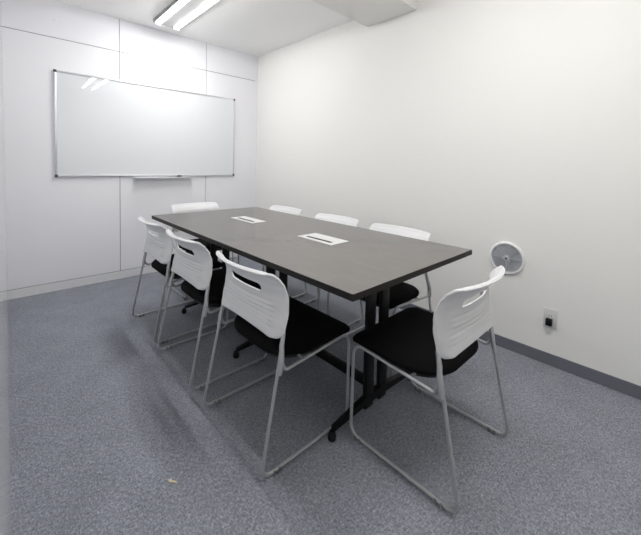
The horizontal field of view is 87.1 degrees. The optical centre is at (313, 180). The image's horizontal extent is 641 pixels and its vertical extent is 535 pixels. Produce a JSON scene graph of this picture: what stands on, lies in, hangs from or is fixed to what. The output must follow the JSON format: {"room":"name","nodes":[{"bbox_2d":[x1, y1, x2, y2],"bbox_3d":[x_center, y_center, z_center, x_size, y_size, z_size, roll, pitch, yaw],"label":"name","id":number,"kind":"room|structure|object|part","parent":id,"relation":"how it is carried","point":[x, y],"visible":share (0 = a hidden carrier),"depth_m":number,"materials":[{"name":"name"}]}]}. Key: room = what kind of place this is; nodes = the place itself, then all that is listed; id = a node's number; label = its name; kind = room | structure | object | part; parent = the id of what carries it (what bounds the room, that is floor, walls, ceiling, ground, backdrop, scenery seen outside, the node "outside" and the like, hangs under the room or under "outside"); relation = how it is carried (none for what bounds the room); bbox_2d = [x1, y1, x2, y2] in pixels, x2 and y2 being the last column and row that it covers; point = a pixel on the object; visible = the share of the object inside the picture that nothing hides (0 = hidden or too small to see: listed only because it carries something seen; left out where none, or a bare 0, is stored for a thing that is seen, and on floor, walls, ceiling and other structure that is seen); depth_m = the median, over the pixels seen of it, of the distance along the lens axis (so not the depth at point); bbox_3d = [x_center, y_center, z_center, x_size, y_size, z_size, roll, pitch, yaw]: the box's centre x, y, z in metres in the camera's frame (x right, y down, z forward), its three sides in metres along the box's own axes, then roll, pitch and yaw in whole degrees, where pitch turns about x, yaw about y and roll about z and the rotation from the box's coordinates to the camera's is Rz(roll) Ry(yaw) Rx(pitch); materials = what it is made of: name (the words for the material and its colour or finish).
{"room":"meeting room","nodes":[
{"label":"meeting room","id":0,"kind":"room"},
{"bbox_2d":[0,0,11,534],"bbox_3d":[-1.000,-0.155,1.033,0.070,2.602,4.750,-1,4,-42],"label":"wall","id":1,"kind":"structure","parent":0,"point":[5,464],"depth_m":0.45,"materials":[{"name":"white paint"}]},
{"bbox_2d":[1,0,257,290],"bbox_3d":[-2.166,-0.291,3.254,3.733,2.602,0.100,-1,4,-43],"label":"wall","id":2,"kind":"structure","parent":0,"point":[58,229],"depth_m":3.21,"materials":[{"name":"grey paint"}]},
{"bbox_2d":[8,251,240,299],"bbox_3d":[-1.730,0.962,3.682,2.490,0.078,0.006,-1,4,-43],"label":"baseboard","id":3,"kind":"structure","parent":2,"relation":"attached to","point":[29,291],"depth_m":3.20,"materials":[{"name":"grey plastic"}]},
{"bbox_2d":[53,69,234,178],"bbox_3d":[-1.641,-0.511,3.602,1.804,0.980,0.078,-1,4,-43],"label":"whiteboard","id":4,"kind":"object","parent":2,"relation":"attached to","point":[104,127],"visible":1,"depth_m":3.48,"materials":[{"name":"ceramic"}]},
{"bbox_3d":[-2.314,-0.508,3.017,0.018,0.916,0.022,-1,4,-43],"label":"frame rail","id":5,"kind":"part","parent":4,"relation":"part of","materials":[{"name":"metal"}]},
{"bbox_3d":[-1.671,-0.054,3.645,1.760,0.018,0.022,-1,4,-43],"label":"frame rail","id":6,"kind":"part","parent":4,"relation":"part of","materials":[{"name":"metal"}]},
{"bbox_3d":[-1.649,-0.990,3.599,1.760,0.018,0.022,-1,4,-43],"label":"frame rail","id":7,"kind":"part","parent":4,"relation":"part of","materials":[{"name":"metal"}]},
{"bbox_2d":[133,176,192,178],"bbox_3d":[-1.621,-0.032,3.655,0.600,0.020,0.078,-1,4,-43],"label":"tray","id":8,"kind":"object","parent":4,"relation":"on","point":[144,177],"depth_m":3.60,"materials":[{"name":"metal"}]},
{"bbox_3d":[-1.006,-0.536,4.227,0.018,0.916,0.022,-1,4,-43],"label":"frame rail","id":9,"kind":"part","parent":4,"relation":"part of","materials":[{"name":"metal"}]},
{"bbox_2d":[52,0,351,56],"bbox_3d":[-0.488,-1.515,1.411,3.933,0.100,4.950,-1,4,-43],"label":"ceiling","id":10,"kind":"structure","parent":0,"point":[257,28],"depth_m":3.27,"materials":[{"name":"white paint"}]},
{"bbox_2d":[153,0,219,30],"bbox_3d":[-1.048,-1.526,2.926,0.256,0.053,1.280,-1,4,-43],"label":"ceiling light","id":11,"kind":"object","parent":10,"relation":"attached to","point":[178,13],"visible":1,"depth_m":3.07,"materials":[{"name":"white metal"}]},
{"bbox_2d":[311,0,416,26],"bbox_3d":[-0.262,-1.433,2.052,2.534,0.115,0.498,-1,4,-43],"label":"ceiling beam","id":12,"kind":"structure","parent":10,"relation":"attached to","point":[368,13],"depth_m":2.73,"materials":[{"name":"white paint"}]},
{"bbox_2d":[8,256,640,534],"bbox_3d":[-0.551,1.183,1.543,3.933,0.100,4.950,-1,4,-43],"label":"floor","id":13,"kind":"structure","parent":0,"point":[102,417],"depth_m":1.51,"materials":[{"name":"grey carpet"}]},
{"bbox_2d":[132,216,223,343],"bbox_3d":[-1.024,0.675,2.548,0.514,0.794,0.526,-1,4,-43],"label":"chair","id":14,"kind":"object","parent":13,"relation":"on","point":[160,248],"visible":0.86,"depth_m":2.35,"materials":[{"name":"white plastic"}]},
{"bbox_3d":[-1.160,0.418,2.403,0.126,0.274,0.497,-1,4,-43],"label":"backrest","id":15,"kind":"part","parent":14,"relation":"part of","materials":[{"name":"white plastic"}]},
{"bbox_3d":[-1.191,0.727,2.717,0.497,0.648,0.048,-1,4,-43],"label":"sled leg","id":16,"kind":"part","parent":14,"relation":"part of","materials":[{"name":"silver metal"}]},
{"bbox_3d":[-0.987,0.629,2.579,0.417,0.048,0.515,-1,4,-43],"label":"seat","id":17,"kind":"part","parent":14,"relation":"part of","materials":[{"name":"black fabric"}]},
{"bbox_3d":[-0.872,0.751,2.373,0.497,0.648,0.048,-1,4,-43],"label":"sled leg","id":18,"kind":"part","parent":14,"relation":"part of","materials":[{"name":"silver metal"}]},
{"bbox_2d":[168,202,238,299],"bbox_3d":[-1.070,0.639,3.259,0.526,0.794,0.514,-1,4,-43],"label":"chair","id":19,"kind":"object","parent":13,"relation":"on","point":[209,206],"visible":0.28,"depth_m":3.30,"materials":[{"name":"white plastic"}]},
{"bbox_3d":[-1.250,0.706,3.109,0.048,0.648,0.497,-1,4,-43],"label":"sled leg","id":20,"kind":"part","parent":19,"relation":"part of","materials":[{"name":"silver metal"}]},
{"bbox_3d":[-1.195,0.369,3.389,0.497,0.274,0.126,-1,4,-43],"label":"backrest","id":21,"kind":"part","parent":19,"relation":"part of","materials":[{"name":"white plastic"}]},
{"bbox_3d":[-1.036,0.596,3.221,0.515,0.048,0.417,-1,4,-43],"label":"seat","id":22,"kind":"part","parent":19,"relation":"part of","materials":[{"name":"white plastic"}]},
{"bbox_2d":[157,229,266,389],"bbox_3d":[-0.625,0.706,2.104,0.514,0.794,0.526,-1,4,-43],"label":"chair","id":23,"kind":"object","parent":13,"relation":"on","point":[204,285],"visible":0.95,"depth_m":1.92,"materials":[{"name":"white plastic"}]},
{"bbox_3d":[-0.761,0.449,1.959,0.126,0.274,0.497,-1,4,-43],"label":"backrest","id":24,"kind":"part","parent":23,"relation":"part of","materials":[{"name":"white plastic"}]},
{"bbox_3d":[-0.792,0.758,2.273,0.497,0.648,0.048,-1,4,-43],"label":"sled leg","id":25,"kind":"part","parent":23,"relation":"part of","materials":[{"name":"silver metal"}]},
{"bbox_3d":[-0.588,0.660,2.134,0.417,0.048,0.515,-1,4,-43],"label":"seat","id":26,"kind":"part","parent":23,"relation":"part of","materials":[{"name":"black fabric"}]},
{"bbox_3d":[-0.473,0.782,1.929,0.497,0.648,0.048,-1,4,-43],"label":"sled leg","id":27,"kind":"part","parent":23,"relation":"part of","materials":[{"name":"silver metal"}]},
{"bbox_2d":[232,205,306,297],"bbox_3d":[-0.419,0.660,3.131,0.514,0.794,0.526,-1,4,-43],"label":"chair","id":28,"kind":"object","parent":13,"relation":"on","point":[285,209],"visible":0.16,"depth_m":3.22,"materials":[{"name":"white plastic"}]},
{"bbox_3d":[-0.254,0.737,2.967,0.497,0.648,0.048,-1,4,-43],"label":"sled leg","id":29,"kind":"part","parent":28,"relation":"part of","materials":[{"name":"silver metal"}]},
{"bbox_3d":[-0.270,0.397,3.250,0.126,0.274,0.497,-1,4,-43],"label":"backrest","id":30,"kind":"part","parent":28,"relation":"part of","materials":[{"name":"white plastic"}]},
{"bbox_2d":[203,250,349,476],"bbox_3d":[-0.175,0.740,1.619,0.514,0.794,0.526,-1,4,-43],"label":"chair","id":31,"kind":"object","parent":13,"relation":"on","point":[282,326],"visible":0.99,"depth_m":1.46,"materials":[{"name":"white plastic"}]},
{"bbox_3d":[-0.342,0.792,1.789,0.497,0.648,0.048,-1,4,-43],"label":"sled leg","id":32,"kind":"part","parent":31,"relation":"part of","materials":[{"name":"silver metal"}]},
{"bbox_3d":[-0.311,0.483,1.475,0.126,0.274,0.497,-1,4,-43],"label":"backrest","id":33,"kind":"part","parent":31,"relation":"part of","materials":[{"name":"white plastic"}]},
{"bbox_3d":[-0.138,0.694,1.650,0.417,0.048,0.515,-1,4,-43],"label":"seat","id":34,"kind":"part","parent":31,"relation":"part of","materials":[{"name":"black fabric"}]},
{"bbox_3d":[-0.023,0.817,1.444,0.497,0.648,0.048,-1,4,-43],"label":"sled leg","id":35,"kind":"part","parent":31,"relation":"part of","materials":[{"name":"silver metal"}]},
{"bbox_2d":[152,207,471,441],"bbox_3d":[-0.234,0.714,2.295,0.989,0.778,2.131,-1,4,-43],"label":"conference table","id":36,"kind":"object","parent":13,"relation":"on","point":[351,263],"visible":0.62,"depth_m":1.76,"materials":[{"name":"laminate"}]},
{"bbox_2d":[231,216,265,222],"bbox_3d":[-0.512,0.306,2.620,0.128,0.006,0.306,-1,4,-43],"label":"outlet plate","id":37,"kind":"object","parent":36,"relation":"attached to","point":[245,219],"depth_m":2.60,"materials":[{"name":"white plastic"}]},
{"bbox_2d":[298,233,348,244],"bbox_3d":[0.052,0.349,2.010,0.150,0.006,0.288,-1,4,-43],"label":"outlet plate","id":38,"kind":"object","parent":36,"relation":"attached to","point":[319,238],"depth_m":1.98,"materials":[{"name":"white plastic"}]},
{"bbox_2d":[275,213,362,325],"bbox_3d":[0.036,0.695,2.647,0.514,0.794,0.526,-1,4,-43],"label":"chair","id":39,"kind":"object","parent":13,"relation":"on","point":[339,219],"visible":0.15,"depth_m":2.74,"materials":[{"name":"white plastic"}]},
{"bbox_3d":[-0.118,0.747,2.828,0.497,0.648,0.048,-1,4,-43],"label":"sled leg","id":40,"kind":"part","parent":39,"relation":"part of","materials":[{"name":"silver metal"}]},
{"bbox_3d":[0.185,0.432,2.766,0.126,0.274,0.497,-1,4,-43],"label":"backrest","id":41,"kind":"part","parent":39,"relation":"part of","materials":[{"name":"white plastic"}]},
{"bbox_3d":[0.201,0.771,2.484,0.497,0.648,0.048,-1,4,-43],"label":"sled leg","id":42,"kind":"part","parent":39,"relation":"part of","materials":[{"name":"silver metal"}]},
{"bbox_2d":[327,223,431,376],"bbox_3d":[0.438,0.726,2.209,0.514,0.794,0.526,-1,4,-43],"label":"chair","id":43,"kind":"object","parent":13,"relation":"on","point":[400,295],"visible":0.2,"depth_m":2.13,"materials":[{"name":"white plastic"}]},
{"bbox_3d":[0.283,0.777,2.390,0.497,0.648,0.048,-1,4,-43],"label":"sled leg","id":44,"kind":"part","parent":43,"relation":"part of","materials":[{"name":"silver metal"}]},
{"bbox_3d":[0.403,0.681,2.174,0.417,0.048,0.515,-1,4,-43],"label":"seat","id":45,"kind":"part","parent":43,"relation":"part of","materials":[{"name":"black fabric"}]},
{"bbox_3d":[0.587,0.463,2.328,0.126,0.274,0.497,-1,4,-43],"label":"backrest","id":46,"kind":"part","parent":43,"relation":"part of","materials":[{"name":"white plastic"}]},
{"bbox_3d":[0.603,0.802,2.046,0.497,0.648,0.048,-1,4,-43],"label":"sled leg","id":47,"kind":"part","parent":43,"relation":"part of","materials":[{"name":"silver metal"}]},
{"bbox_2d":[350,265,508,512],"bbox_3d":[0.519,0.762,1.502,0.526,0.794,0.514,-1,4,-43],"label":"chair","id":48,"kind":"object","parent":13,"relation":"on","point":[416,341],"visible":1,"depth_m":1.36,"materials":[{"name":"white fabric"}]},
{"bbox_3d":[0.351,0.831,1.339,0.048,0.648,0.497,-1,4,-43],"label":"sled leg","id":49,"kind":"part","parent":48,"relation":"part of","materials":[{"name":"silver metal"}]},
{"bbox_3d":[0.487,0.714,1.535,0.515,0.048,0.417,-1,4,-43],"label":"seat","id":50,"kind":"part","parent":48,"relation":"part of","materials":[{"name":"black fabric"}]},
{"bbox_3d":[0.696,0.823,1.658,0.048,0.648,0.497,-1,4,-43],"label":"sled leg","id":51,"kind":"part","parent":48,"relation":"part of","materials":[{"name":"silver metal"}]},
{"bbox_3d":[0.657,0.512,1.347,0.497,0.274,0.126,-1,4,-43],"label":"backrest","id":52,"kind":"part","parent":48,"relation":"part of","materials":[{"name":"white plastic"}]},
{"bbox_2d":[256,0,640,385],"bbox_3d":[0.887,-0.197,2.779,0.100,2.602,4.950,-1,4,-43],"label":"wall","id":53,"kind":"structure","parent":0,"point":[474,125],"depth_m":2.31,"materials":[{"name":"white paint"}]},
{"bbox_2d":[489,242,525,274],"bbox_3d":[1.296,0.524,2.266,0.020,0.220,0.220,-1,4,-43],"label":"air vent","id":54,"kind":"object","parent":53,"relation":"in","point":[509,255],"visible":0.94,"depth_m":2.26,"materials":[{"name":"grey plastic"}]},
{"bbox_2d":[492,244,521,271],"bbox_3d":[1.297,0.524,2.267,0.012,0.187,0.187,-1,4,-43],"label":"grille","id":55,"kind":"object","parent":54,"relation":"attached to","point":[509,256],"depth_m":2.26,"materials":[{"name":"grey plastic"}]},
{"bbox_2d":[399,304,640,399],"bbox_3d":[0.818,1.066,2.804,0.007,0.074,4.750,-1,4,-43],"label":"baseboard","id":56,"kind":"structure","parent":53,"relation":"attached to","point":[628,388],"depth_m":2.03,"materials":[{"name":"grey plastic"}]},
{"bbox_2d":[543,307,557,329],"bbox_3d":[1.469,0.860,2.093,0.010,0.122,0.072,-1,4,-43],"label":"power outlet","id":57,"kind":"object","parent":53,"relation":"attached to","point":[548,313],"visible":0.9,"depth_m":2.08,"materials":[{"name":"white plastic"}]},
{"bbox_2d":[545,318,552,326],"bbox_3d":[1.454,0.877,2.084,0.026,0.042,0.033,-1,4,-43],"label":"plug","id":58,"kind":"object","parent":57,"relation":"attached to","point":[548,321],"visible":1,"depth_m":2.08,"materials":[{"name":"black plastic"}]}
]}

